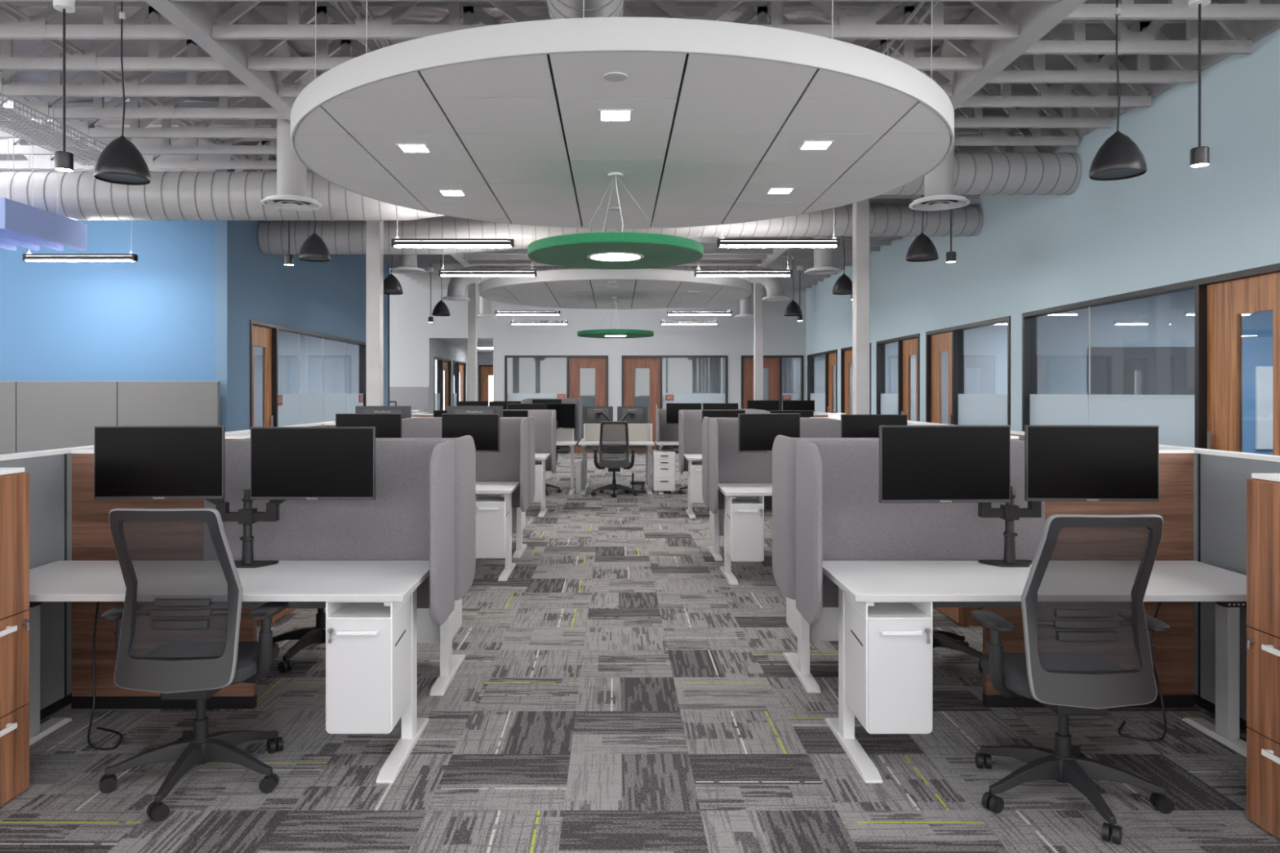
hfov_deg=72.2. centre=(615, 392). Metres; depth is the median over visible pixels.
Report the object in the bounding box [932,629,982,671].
chair
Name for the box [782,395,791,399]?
room sign
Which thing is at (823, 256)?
ceiling vent
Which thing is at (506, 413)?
monitor
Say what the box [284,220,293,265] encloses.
pendant
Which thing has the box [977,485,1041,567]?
monitor stand
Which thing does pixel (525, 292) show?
recessed light
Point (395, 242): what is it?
linear pendant
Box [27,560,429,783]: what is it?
desk
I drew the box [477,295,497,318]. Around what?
ceiling vent
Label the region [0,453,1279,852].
floor
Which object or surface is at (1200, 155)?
pendant
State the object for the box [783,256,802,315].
dome pendant
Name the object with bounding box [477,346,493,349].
recessed light
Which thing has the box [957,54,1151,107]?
ceiling truss
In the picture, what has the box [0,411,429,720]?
divider
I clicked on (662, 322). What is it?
linear pendant
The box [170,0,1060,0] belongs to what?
ceiling
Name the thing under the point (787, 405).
monitor
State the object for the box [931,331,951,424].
door
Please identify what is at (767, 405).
monitor
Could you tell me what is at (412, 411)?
countertop
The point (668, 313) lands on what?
linear pendant
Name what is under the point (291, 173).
diffuser
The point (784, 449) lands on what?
privacy screen
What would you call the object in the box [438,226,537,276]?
linear pendant
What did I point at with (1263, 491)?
tower
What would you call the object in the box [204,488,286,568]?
monitor stand
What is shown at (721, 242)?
linear pendant
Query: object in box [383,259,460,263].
ceiling
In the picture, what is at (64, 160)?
pendant
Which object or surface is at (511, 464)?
privacy screen
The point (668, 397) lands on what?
room sign
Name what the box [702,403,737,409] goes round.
monitor
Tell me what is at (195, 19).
roof beam
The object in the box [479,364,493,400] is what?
door
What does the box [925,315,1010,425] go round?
window
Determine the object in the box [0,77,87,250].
acoustic baffle
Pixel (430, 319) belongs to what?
pendant
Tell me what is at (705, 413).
monitor
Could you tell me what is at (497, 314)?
diffuser
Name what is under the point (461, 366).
door
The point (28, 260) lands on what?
diffuser
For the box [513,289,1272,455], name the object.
wall
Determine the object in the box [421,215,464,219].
ceiling
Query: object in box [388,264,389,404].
wall
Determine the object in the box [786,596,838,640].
pedestal
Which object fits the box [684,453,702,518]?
desk
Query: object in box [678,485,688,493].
chair
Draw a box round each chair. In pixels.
[99,508,288,822]
[272,608,325,672]
[545,420,561,495]
[591,421,636,497]
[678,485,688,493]
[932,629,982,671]
[971,514,1173,844]
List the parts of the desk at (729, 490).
leg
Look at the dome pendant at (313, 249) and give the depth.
9.40 m
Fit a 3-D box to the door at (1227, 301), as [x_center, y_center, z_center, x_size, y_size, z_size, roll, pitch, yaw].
[4.827,0.322,6.633,0.095,2.396,1.057,0,0,0]
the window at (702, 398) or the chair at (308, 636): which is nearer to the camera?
the chair at (308, 636)
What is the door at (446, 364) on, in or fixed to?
attached to the window at (438, 362)
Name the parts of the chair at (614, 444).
armrest, leg, frame, seat, leg, edge trim, leg, armrest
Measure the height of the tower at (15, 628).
1.243 m
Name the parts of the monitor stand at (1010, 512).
arm, plate, arm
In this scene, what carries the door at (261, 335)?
attached to the window at (313, 407)
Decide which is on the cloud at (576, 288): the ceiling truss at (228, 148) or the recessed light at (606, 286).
the recessed light at (606, 286)
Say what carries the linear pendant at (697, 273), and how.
hanging from the ceiling at (1094, 31)
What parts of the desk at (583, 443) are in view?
leg, leg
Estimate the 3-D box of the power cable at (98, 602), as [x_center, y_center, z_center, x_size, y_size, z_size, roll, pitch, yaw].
[-2.247,1.202,3.865,0.136,0.665,0.300,0,0,-24]
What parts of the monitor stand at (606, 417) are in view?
arm, arm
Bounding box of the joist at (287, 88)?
[278,39,952,96]
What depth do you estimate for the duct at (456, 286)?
16.87 m
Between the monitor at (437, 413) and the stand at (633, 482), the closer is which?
the monitor at (437, 413)
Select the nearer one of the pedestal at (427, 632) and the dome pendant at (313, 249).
the pedestal at (427, 632)
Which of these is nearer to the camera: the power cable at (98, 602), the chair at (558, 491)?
the power cable at (98, 602)
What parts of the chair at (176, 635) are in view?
armrest, leg, frame, edge trim, leg, leg, seat, leg, leg, armrest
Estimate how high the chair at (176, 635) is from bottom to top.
1.110 m
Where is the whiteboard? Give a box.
[1255,366,1272,448]
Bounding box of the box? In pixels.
[827,413,845,418]
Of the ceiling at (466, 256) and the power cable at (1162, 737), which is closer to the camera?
the power cable at (1162, 737)
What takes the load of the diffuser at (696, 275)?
attached to the linear pendant at (697, 273)
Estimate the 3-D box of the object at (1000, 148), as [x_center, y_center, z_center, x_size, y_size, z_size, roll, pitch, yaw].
[3.880,-2.805,10.200,1.700,0.550,0.046,0,0,0]
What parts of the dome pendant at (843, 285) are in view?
lamp shade, cord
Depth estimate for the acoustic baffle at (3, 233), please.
8.85 m
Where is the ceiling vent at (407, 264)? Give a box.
[389,254,426,274]
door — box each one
[252,324,273,426]
[443,360,448,409]
[459,364,463,400]
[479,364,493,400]
[568,357,606,453]
[623,357,660,453]
[742,357,779,408]
[826,352,835,413]
[844,349,852,414]
[901,337,917,421]
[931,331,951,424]
[1207,271,1279,455]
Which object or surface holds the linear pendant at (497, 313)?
hanging from the ceiling at (1094, 31)
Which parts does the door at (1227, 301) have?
pull handle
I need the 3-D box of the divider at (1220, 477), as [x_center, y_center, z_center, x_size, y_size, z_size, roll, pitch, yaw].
[2.870,0.903,7.600,0.072,1.253,10.000,0,0,0]
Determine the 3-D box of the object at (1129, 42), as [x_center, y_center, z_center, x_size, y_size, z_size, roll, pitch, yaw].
[3.880,-2.805,6.540,1.700,0.550,0.046,0,0,0]
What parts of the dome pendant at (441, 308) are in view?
lamp shade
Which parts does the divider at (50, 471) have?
fabric panel, rail, joint trim, fabric panel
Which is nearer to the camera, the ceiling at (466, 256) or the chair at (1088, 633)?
the chair at (1088, 633)
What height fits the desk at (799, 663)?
0.735 m
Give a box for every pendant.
[22,250,137,262]
[53,0,75,172]
[93,0,151,185]
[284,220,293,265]
[297,220,330,262]
[383,254,403,294]
[391,205,514,247]
[427,263,433,322]
[431,254,450,315]
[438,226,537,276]
[495,310,559,315]
[511,320,568,324]
[527,172,703,269]
[577,296,653,338]
[660,320,717,324]
[666,266,732,315]
[693,226,792,276]
[716,208,839,247]
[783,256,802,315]
[796,266,802,320]
[831,236,852,294]
[905,195,938,262]
[946,208,955,262]
[1088,0,1146,180]
[1188,0,1211,167]
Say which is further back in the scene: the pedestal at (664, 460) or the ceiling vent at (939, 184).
the pedestal at (664, 460)
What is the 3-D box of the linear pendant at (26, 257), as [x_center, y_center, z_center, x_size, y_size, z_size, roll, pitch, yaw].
[-5.870,-2.295,9.620,1.220,1.710,0.076,0,0,0]
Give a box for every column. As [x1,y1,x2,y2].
[366,220,383,405]
[467,283,477,400]
[753,283,763,399]
[852,198,869,414]
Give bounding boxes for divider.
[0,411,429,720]
[71,449,257,709]
[324,423,335,426]
[416,413,433,417]
[555,428,573,451]
[583,423,652,451]
[813,411,1279,731]
[813,413,827,417]
[907,423,932,425]
[982,449,1194,707]
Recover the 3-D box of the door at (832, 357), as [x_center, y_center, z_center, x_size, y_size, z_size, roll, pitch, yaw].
[4.827,0.322,19.413,0.095,2.396,0.917,0,0,0]
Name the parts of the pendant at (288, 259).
stem, lamp shade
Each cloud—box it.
[290,0,954,228]
[479,236,751,309]
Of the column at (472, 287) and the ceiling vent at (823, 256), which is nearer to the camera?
the ceiling vent at (823, 256)
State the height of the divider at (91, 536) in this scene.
1.250 m
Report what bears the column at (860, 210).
on the floor
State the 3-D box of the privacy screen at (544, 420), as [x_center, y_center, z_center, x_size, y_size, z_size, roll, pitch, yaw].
[-1.374,0.627,11.279,1.198,0.805,0.478,0,0,0]
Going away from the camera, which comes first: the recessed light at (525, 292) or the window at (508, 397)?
the recessed light at (525, 292)
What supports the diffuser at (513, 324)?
attached to the linear pendant at (513, 322)
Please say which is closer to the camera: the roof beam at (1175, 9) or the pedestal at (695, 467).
the roof beam at (1175, 9)
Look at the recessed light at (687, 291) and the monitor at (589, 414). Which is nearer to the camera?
the recessed light at (687, 291)
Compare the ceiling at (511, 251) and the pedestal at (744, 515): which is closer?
the pedestal at (744, 515)
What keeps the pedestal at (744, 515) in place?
hanging from the desk at (729, 490)
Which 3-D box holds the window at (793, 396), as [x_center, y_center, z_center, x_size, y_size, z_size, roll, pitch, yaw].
[3.935,0.300,22.062,1.570,2.460,0.155,0,0,0]
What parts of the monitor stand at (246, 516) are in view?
arm, plate, arm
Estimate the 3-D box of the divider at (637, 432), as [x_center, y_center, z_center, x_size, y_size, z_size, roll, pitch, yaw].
[0.040,0.710,13.880,1.080,0.440,0.040,0,0,0]
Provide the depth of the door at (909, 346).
14.48 m
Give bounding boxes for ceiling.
[0,0,144,0]
[0,0,1217,171]
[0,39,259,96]
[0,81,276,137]
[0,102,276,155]
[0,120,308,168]
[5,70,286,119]
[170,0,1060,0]
[234,137,310,171]
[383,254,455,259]
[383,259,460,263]
[389,263,465,268]
[404,272,438,275]
[410,275,452,279]
[417,280,449,283]
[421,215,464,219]
[422,268,461,272]
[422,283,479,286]
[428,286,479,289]
[430,337,493,351]
[461,242,773,253]
[463,253,767,259]
[469,259,761,263]
[474,242,756,266]
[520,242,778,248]
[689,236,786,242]
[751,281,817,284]
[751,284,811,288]
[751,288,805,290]
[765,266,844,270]
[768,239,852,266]
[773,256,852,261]
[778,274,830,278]
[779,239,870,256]
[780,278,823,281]
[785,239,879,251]
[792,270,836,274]
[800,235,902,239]
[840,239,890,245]
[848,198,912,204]
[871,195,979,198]
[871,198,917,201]
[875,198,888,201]
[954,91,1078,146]
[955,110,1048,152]
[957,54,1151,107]
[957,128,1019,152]
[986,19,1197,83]
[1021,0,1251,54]
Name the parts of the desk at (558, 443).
leg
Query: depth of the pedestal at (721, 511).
8.26 m
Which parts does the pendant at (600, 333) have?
lamp shade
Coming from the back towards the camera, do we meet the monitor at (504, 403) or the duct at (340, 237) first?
the monitor at (504, 403)
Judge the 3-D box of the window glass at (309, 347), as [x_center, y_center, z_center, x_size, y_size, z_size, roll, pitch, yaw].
[-6.695,0.130,14.300,3.810,2.800,7.400,0,0,0]
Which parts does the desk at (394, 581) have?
leg, leg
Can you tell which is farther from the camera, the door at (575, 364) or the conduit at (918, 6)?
the door at (575, 364)
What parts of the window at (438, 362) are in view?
pane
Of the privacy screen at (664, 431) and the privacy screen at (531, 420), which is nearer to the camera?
the privacy screen at (531, 420)
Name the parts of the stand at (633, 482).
post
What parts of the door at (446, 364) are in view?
vision glass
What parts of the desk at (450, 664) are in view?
leg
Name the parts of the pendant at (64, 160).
stem, lamp shade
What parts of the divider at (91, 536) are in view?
rail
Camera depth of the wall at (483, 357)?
29.60 m
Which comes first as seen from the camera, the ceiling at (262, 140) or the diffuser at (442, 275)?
the ceiling at (262, 140)
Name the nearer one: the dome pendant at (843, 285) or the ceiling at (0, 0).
the ceiling at (0, 0)
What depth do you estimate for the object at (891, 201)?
12.01 m
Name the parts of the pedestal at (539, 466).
door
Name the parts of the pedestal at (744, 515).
door, handle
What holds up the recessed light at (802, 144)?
on the cloud at (704, 122)
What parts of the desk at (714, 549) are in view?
leg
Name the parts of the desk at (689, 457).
leg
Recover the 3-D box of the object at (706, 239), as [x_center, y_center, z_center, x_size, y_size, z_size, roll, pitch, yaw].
[0.000,-2.805,14.800,5.740,0.550,0.046,0,0,0]
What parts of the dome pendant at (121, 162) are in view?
lamp shade, cord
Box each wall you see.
[0,220,215,381]
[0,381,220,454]
[215,168,389,431]
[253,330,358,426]
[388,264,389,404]
[389,267,805,421]
[430,338,467,413]
[477,351,493,400]
[507,357,513,393]
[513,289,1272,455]
[805,28,1279,431]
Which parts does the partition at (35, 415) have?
fabric panel, fabric panel, joint trim, fabric panel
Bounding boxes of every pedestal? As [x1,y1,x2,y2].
[325,593,411,733]
[417,598,462,643]
[475,493,510,558]
[511,507,525,533]
[532,459,544,502]
[652,449,675,493]
[688,460,703,502]
[709,509,724,535]
[725,496,764,561]
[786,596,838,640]
[844,592,932,733]
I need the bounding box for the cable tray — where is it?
[0,93,107,165]
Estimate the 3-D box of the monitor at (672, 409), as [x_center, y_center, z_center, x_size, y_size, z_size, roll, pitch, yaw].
[1.050,0.322,13.473,0.545,0.318,0.058,0,0,-1]
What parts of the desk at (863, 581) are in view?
leg, leg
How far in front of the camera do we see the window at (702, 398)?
22.05 m
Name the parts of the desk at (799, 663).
leg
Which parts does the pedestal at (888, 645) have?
door, handle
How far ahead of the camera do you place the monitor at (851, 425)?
7.21 m
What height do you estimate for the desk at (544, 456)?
0.735 m
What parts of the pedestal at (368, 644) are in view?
handle, door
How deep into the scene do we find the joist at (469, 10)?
6.85 m
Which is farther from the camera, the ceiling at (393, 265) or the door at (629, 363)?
the door at (629, 363)
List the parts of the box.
lid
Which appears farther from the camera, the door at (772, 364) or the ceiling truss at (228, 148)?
the door at (772, 364)
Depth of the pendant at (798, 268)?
17.72 m
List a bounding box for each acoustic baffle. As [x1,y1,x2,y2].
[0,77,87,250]
[0,101,39,250]
[0,119,63,250]
[0,242,16,250]
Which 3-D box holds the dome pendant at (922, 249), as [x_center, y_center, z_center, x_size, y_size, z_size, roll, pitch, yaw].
[3.320,-2.310,9.500,0.336,1.740,0.336,0,0,0]
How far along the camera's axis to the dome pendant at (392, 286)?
12.65 m
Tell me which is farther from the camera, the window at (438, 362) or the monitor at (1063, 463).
the window at (438, 362)
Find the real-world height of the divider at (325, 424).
1.250 m
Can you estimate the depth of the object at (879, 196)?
11.40 m
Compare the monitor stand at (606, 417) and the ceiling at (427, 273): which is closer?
the monitor stand at (606, 417)
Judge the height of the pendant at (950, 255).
1.740 m
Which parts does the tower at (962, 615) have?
drawer, panel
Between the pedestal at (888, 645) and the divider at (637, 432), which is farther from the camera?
the divider at (637, 432)
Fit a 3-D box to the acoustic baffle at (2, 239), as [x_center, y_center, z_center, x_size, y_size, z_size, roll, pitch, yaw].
[-6.130,-2.288,8.675,0.056,1.565,1.250,0,0,0]
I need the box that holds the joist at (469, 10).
[248,0,982,70]
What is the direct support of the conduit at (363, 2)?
attached to the joist at (848, 27)
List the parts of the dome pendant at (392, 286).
lamp shade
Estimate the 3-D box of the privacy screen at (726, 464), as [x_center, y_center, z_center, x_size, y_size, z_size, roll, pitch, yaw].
[1.419,0.627,7.509,1.198,0.805,0.478,0,0,0]
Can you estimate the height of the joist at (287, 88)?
0.550 m
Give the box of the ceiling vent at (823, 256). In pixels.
[804,236,841,274]
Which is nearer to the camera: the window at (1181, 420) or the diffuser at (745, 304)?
the window at (1181, 420)
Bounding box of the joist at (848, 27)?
[212,0,1018,39]
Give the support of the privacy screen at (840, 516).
attached to the desk at (863, 581)
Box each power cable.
[87,601,122,751]
[1118,601,1166,741]
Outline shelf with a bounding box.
[630,480,644,484]
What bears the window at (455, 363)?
in the wall at (438, 348)
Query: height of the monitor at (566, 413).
0.382 m
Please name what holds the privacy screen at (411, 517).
attached to the desk at (394, 581)
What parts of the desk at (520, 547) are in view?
leg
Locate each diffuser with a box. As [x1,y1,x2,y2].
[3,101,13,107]
[26,259,134,262]
[261,119,322,210]
[394,244,511,247]
[441,275,534,276]
[497,314,558,315]
[512,324,566,324]
[662,324,715,324]
[668,314,730,315]
[696,275,789,276]
[720,244,836,247]
[733,295,753,318]
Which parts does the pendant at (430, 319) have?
stem, lamp shade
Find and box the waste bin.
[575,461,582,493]
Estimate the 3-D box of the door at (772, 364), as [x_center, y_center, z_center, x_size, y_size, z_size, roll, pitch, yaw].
[3.663,0.322,22.047,0.917,2.396,0.095,0,0,0]
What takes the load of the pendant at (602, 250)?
hanging from the cloud at (704, 122)
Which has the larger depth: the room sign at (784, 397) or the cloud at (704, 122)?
the room sign at (784, 397)
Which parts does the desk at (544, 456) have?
leg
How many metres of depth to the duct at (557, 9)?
5.23 m
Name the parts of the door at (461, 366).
vision glass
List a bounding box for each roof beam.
[144,0,474,266]
[756,0,1086,266]
[1063,0,1279,19]
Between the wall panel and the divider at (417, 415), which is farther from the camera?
the wall panel
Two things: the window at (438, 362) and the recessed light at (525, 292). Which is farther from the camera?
the window at (438, 362)
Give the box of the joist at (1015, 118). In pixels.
[954,69,1112,128]
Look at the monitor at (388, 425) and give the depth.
7.32 m
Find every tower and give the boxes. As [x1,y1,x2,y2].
[0,467,30,806]
[934,435,1019,626]
[1246,473,1279,839]
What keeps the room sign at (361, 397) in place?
attached to the window at (313, 407)
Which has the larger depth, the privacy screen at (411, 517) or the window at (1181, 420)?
the window at (1181, 420)
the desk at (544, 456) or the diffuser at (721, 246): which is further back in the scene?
the desk at (544, 456)
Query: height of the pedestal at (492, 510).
0.524 m
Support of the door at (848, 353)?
attached to the window at (842, 350)
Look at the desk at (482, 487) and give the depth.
7.45 m
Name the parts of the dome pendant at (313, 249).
lamp shade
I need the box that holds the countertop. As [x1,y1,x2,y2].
[411,409,424,413]
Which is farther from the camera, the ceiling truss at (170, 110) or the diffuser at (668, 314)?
the diffuser at (668, 314)
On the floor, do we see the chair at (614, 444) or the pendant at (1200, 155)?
the chair at (614, 444)
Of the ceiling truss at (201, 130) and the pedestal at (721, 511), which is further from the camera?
the ceiling truss at (201, 130)
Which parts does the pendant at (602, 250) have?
lamp shade, power cord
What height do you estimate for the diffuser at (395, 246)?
0.014 m
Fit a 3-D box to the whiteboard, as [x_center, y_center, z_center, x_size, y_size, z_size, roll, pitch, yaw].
[7.840,0.180,10.377,0.520,0.980,0.035,0,0,0]
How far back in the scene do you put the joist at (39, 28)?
6.24 m
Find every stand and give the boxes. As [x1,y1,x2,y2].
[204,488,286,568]
[596,412,634,421]
[630,472,644,493]
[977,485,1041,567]
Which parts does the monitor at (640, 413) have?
mount plate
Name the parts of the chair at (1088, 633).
armrest, leg, leg, seat, leg, leg, edge trim, frame, leg, armrest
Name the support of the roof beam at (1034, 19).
attached to the ceiling at (1094, 31)
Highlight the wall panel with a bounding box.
[389,386,427,412]
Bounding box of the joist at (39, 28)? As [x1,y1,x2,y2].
[0,0,191,39]
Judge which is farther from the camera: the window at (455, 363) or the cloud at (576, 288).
the window at (455, 363)
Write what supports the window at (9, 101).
attached to the ceiling at (1094, 31)
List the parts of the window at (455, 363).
pane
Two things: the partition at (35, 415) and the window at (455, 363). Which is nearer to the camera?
the partition at (35, 415)
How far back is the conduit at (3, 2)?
6.84 m
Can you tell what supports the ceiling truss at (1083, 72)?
attached to the ceiling at (1094, 31)
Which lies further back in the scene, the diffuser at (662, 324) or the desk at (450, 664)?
the diffuser at (662, 324)
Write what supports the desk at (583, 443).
on the floor
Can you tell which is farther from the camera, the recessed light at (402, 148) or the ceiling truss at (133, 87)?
the ceiling truss at (133, 87)
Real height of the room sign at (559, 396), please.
0.140 m
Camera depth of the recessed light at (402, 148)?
5.27 m
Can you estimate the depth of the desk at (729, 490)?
7.26 m
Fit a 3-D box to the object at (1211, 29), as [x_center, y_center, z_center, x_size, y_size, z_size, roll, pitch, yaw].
[4.827,-2.946,8.000,0.185,0.648,28.000,0,0,0]
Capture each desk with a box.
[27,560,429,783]
[429,612,465,696]
[475,481,519,581]
[512,507,527,558]
[534,453,550,517]
[555,440,577,494]
[578,440,654,494]
[581,438,647,488]
[654,440,678,494]
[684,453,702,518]
[707,509,723,560]
[718,483,772,585]
[782,610,821,693]
[822,560,1246,783]
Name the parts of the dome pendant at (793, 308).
lamp shade, cord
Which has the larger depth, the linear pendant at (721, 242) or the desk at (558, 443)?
the desk at (558, 443)
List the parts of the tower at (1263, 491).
drawer, drawer, door, panel, handle, handle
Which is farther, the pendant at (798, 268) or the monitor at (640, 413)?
the pendant at (798, 268)
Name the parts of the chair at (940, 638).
leg, leg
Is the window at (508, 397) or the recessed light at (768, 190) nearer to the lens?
the recessed light at (768, 190)
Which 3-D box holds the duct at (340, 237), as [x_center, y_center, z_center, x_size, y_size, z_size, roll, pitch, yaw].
[0.065,-2.158,11.600,9.411,0.665,0.460,0,0,0]
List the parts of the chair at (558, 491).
leg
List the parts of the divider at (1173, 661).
rail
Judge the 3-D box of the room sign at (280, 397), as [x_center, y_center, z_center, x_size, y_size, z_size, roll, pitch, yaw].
[-4.684,0.110,12.220,0.014,0.140,0.200,0,0,0]
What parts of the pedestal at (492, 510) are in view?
handle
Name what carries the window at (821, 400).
in the wall at (1175, 221)
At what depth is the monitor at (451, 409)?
8.60 m
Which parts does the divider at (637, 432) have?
post, post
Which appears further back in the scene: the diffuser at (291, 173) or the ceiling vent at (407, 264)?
the ceiling vent at (407, 264)
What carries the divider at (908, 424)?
on the floor
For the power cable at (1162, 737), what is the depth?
3.93 m
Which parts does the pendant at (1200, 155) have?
stem, lamp shade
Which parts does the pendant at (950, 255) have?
stem, lamp shade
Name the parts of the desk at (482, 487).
leg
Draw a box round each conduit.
[0,0,270,171]
[333,0,392,52]
[880,0,938,57]
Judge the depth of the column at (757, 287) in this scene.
18.02 m
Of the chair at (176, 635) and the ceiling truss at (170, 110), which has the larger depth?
the ceiling truss at (170, 110)
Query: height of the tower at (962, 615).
1.243 m
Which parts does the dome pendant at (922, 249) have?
lamp shade, cord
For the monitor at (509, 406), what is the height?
0.382 m
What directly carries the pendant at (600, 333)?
hanging from the cloud at (576, 288)
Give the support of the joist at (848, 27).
attached to the roof beam at (195, 19)
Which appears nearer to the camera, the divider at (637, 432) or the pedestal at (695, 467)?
the pedestal at (695, 467)
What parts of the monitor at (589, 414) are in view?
mount plate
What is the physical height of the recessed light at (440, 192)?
0.006 m
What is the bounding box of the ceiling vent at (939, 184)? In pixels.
[908,141,969,210]
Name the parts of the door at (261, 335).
pull handle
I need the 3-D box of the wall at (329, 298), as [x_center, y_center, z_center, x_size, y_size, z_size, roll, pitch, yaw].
[-4.720,-0.620,14.275,0.140,4.300,7.550,0,0,0]
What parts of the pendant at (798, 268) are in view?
stem, lamp shade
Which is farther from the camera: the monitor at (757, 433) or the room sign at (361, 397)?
the room sign at (361, 397)
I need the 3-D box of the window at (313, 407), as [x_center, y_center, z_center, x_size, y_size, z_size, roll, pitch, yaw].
[-4.713,0.300,13.775,0.155,2.460,5.250,0,0,0]
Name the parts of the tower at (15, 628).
handle, handle, panel, drawer, drawer, door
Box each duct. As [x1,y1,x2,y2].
[0,151,1080,221]
[257,204,982,254]
[441,265,790,301]
[546,0,624,19]
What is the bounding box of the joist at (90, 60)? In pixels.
[0,0,227,70]
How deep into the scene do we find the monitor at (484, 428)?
7.33 m
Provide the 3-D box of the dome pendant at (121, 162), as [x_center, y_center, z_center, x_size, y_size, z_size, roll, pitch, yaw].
[-3.260,-2.280,5.800,0.336,1.740,0.336,0,0,0]
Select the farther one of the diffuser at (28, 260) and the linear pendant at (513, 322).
the linear pendant at (513, 322)
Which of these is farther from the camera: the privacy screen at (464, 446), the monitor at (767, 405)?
the monitor at (767, 405)
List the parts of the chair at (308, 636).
leg, leg, leg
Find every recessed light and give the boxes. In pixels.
[395,143,431,152]
[437,189,466,195]
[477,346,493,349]
[524,291,537,293]
[598,109,632,121]
[606,286,618,288]
[687,291,700,293]
[765,187,795,194]
[797,140,835,150]
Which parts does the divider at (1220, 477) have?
fabric panel, fabric panel, joint trim, rail, fabric panel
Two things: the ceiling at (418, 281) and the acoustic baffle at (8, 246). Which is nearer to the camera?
the acoustic baffle at (8, 246)
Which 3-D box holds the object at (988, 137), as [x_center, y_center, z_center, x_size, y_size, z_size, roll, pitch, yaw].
[3.880,-2.805,8.980,1.700,0.550,0.046,0,0,0]
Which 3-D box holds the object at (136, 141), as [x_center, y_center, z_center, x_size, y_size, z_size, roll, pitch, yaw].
[-7.395,-2.846,10.570,5.210,0.848,0.140,0,0,0]
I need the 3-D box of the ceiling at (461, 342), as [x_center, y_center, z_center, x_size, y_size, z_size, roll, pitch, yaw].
[-5.300,-1.420,25.920,4.700,0.100,7.560,0,0,0]
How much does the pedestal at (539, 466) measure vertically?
0.524 m
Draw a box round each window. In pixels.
[0,71,52,121]
[249,319,366,429]
[434,356,451,409]
[453,360,466,405]
[504,355,608,453]
[622,355,728,453]
[741,355,804,410]
[807,349,837,413]
[840,342,871,414]
[875,333,919,421]
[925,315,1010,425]
[1022,262,1279,448]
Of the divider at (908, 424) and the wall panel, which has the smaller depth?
the divider at (908, 424)
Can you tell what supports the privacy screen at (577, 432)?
attached to the desk at (582, 439)
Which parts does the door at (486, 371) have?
vision glass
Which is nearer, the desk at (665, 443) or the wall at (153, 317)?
the wall at (153, 317)
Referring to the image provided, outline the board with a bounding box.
[1088,346,1194,395]
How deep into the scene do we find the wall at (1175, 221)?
8.37 m
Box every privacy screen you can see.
[204,439,454,626]
[243,435,475,600]
[402,417,528,511]
[413,416,534,505]
[521,398,581,447]
[528,409,555,473]
[655,408,765,450]
[678,409,769,473]
[702,417,710,506]
[709,417,840,514]
[772,435,879,599]
[795,439,1044,624]
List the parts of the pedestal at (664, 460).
drawer, drawer, drawer, drawer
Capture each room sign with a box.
[278,395,282,405]
[359,395,363,402]
[557,394,565,398]
[665,395,673,400]
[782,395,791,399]
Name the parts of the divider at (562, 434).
post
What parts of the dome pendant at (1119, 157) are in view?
lamp shade, cord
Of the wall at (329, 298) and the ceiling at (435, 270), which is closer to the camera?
the wall at (329, 298)
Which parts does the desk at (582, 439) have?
leg, leg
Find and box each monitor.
[93,426,225,499]
[250,426,375,500]
[335,413,402,438]
[355,405,411,418]
[433,409,447,417]
[441,413,500,452]
[447,405,502,417]
[456,400,488,405]
[488,400,521,409]
[502,409,528,417]
[506,403,546,409]
[547,403,576,428]
[582,406,613,424]
[617,406,647,423]
[666,403,702,423]
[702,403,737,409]
[702,409,745,422]
[737,413,799,452]
[746,400,779,411]
[769,410,813,417]
[782,400,814,411]
[840,414,907,437]
[879,425,1010,503]
[1024,425,1159,502]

